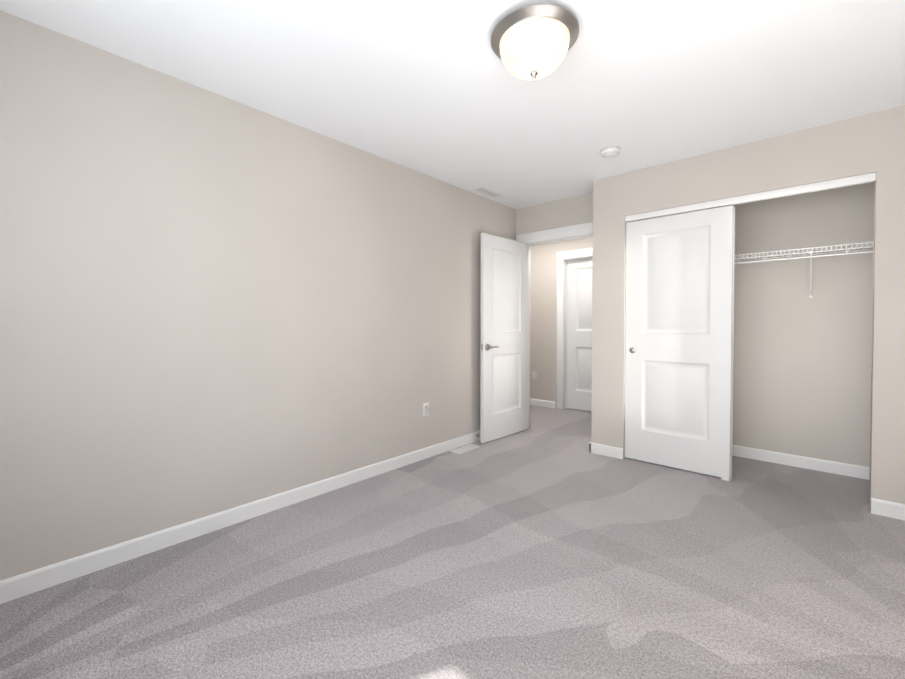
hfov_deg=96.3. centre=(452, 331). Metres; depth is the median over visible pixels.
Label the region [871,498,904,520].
baseboard
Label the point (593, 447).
baseboard
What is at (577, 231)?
door frame
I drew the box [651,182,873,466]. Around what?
wall
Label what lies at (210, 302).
wall
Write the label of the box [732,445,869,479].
baseboard
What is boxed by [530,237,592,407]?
wall
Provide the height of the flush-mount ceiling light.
0.207 m
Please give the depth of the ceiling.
2.07 m
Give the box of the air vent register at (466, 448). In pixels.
[450,444,479,453]
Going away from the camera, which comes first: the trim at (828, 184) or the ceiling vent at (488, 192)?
the trim at (828, 184)
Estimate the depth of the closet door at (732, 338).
3.01 m
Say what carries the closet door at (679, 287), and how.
in the wall at (865, 144)
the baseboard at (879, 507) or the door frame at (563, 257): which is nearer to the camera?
the baseboard at (879, 507)
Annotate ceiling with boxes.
[0,0,904,208]
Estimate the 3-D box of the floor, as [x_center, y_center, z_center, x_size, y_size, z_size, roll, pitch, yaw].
[0.254,1.150,2.964,5.270,0.100,6.120,1,1,42]
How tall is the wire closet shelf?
0.358 m
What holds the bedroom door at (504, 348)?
attached to the door frame at (577, 231)
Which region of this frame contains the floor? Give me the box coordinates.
[0,405,904,678]
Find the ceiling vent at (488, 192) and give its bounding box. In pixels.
[474,187,501,197]
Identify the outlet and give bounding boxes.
[423,402,428,415]
[532,371,536,379]
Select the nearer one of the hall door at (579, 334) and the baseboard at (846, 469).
the baseboard at (846, 469)
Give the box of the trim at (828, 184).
[625,172,875,221]
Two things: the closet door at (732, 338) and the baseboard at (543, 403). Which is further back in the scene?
the baseboard at (543, 403)
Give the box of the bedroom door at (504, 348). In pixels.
[480,233,527,442]
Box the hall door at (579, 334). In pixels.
[566,259,591,411]
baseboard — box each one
[0,431,479,603]
[530,398,554,407]
[589,442,607,453]
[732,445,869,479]
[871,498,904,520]
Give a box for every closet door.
[625,205,732,478]
[647,206,734,477]
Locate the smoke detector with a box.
[601,146,619,157]
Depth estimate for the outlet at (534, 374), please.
5.81 m
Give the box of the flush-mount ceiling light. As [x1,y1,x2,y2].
[491,3,578,80]
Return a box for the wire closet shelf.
[735,242,872,297]
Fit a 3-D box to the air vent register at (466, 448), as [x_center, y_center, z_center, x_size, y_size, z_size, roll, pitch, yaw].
[0.117,1.084,3.757,0.115,0.006,0.300,1,1,42]
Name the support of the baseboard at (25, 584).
attached to the wall at (210, 302)
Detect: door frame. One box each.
[516,222,592,427]
[556,248,592,409]
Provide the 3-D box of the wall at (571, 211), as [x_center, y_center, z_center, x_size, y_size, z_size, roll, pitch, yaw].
[0.407,-0.151,4.877,2.913,2.440,0.110,1,1,42]
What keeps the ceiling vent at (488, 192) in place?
in the ceiling
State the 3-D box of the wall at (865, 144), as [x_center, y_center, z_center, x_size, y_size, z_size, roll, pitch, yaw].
[2.129,-0.119,2.933,2.247,2.440,0.110,1,1,42]
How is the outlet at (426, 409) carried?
attached to the wall at (210, 302)
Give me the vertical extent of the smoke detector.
0.044 m
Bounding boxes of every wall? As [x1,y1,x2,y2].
[0,10,515,580]
[516,192,592,234]
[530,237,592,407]
[591,105,904,511]
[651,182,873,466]

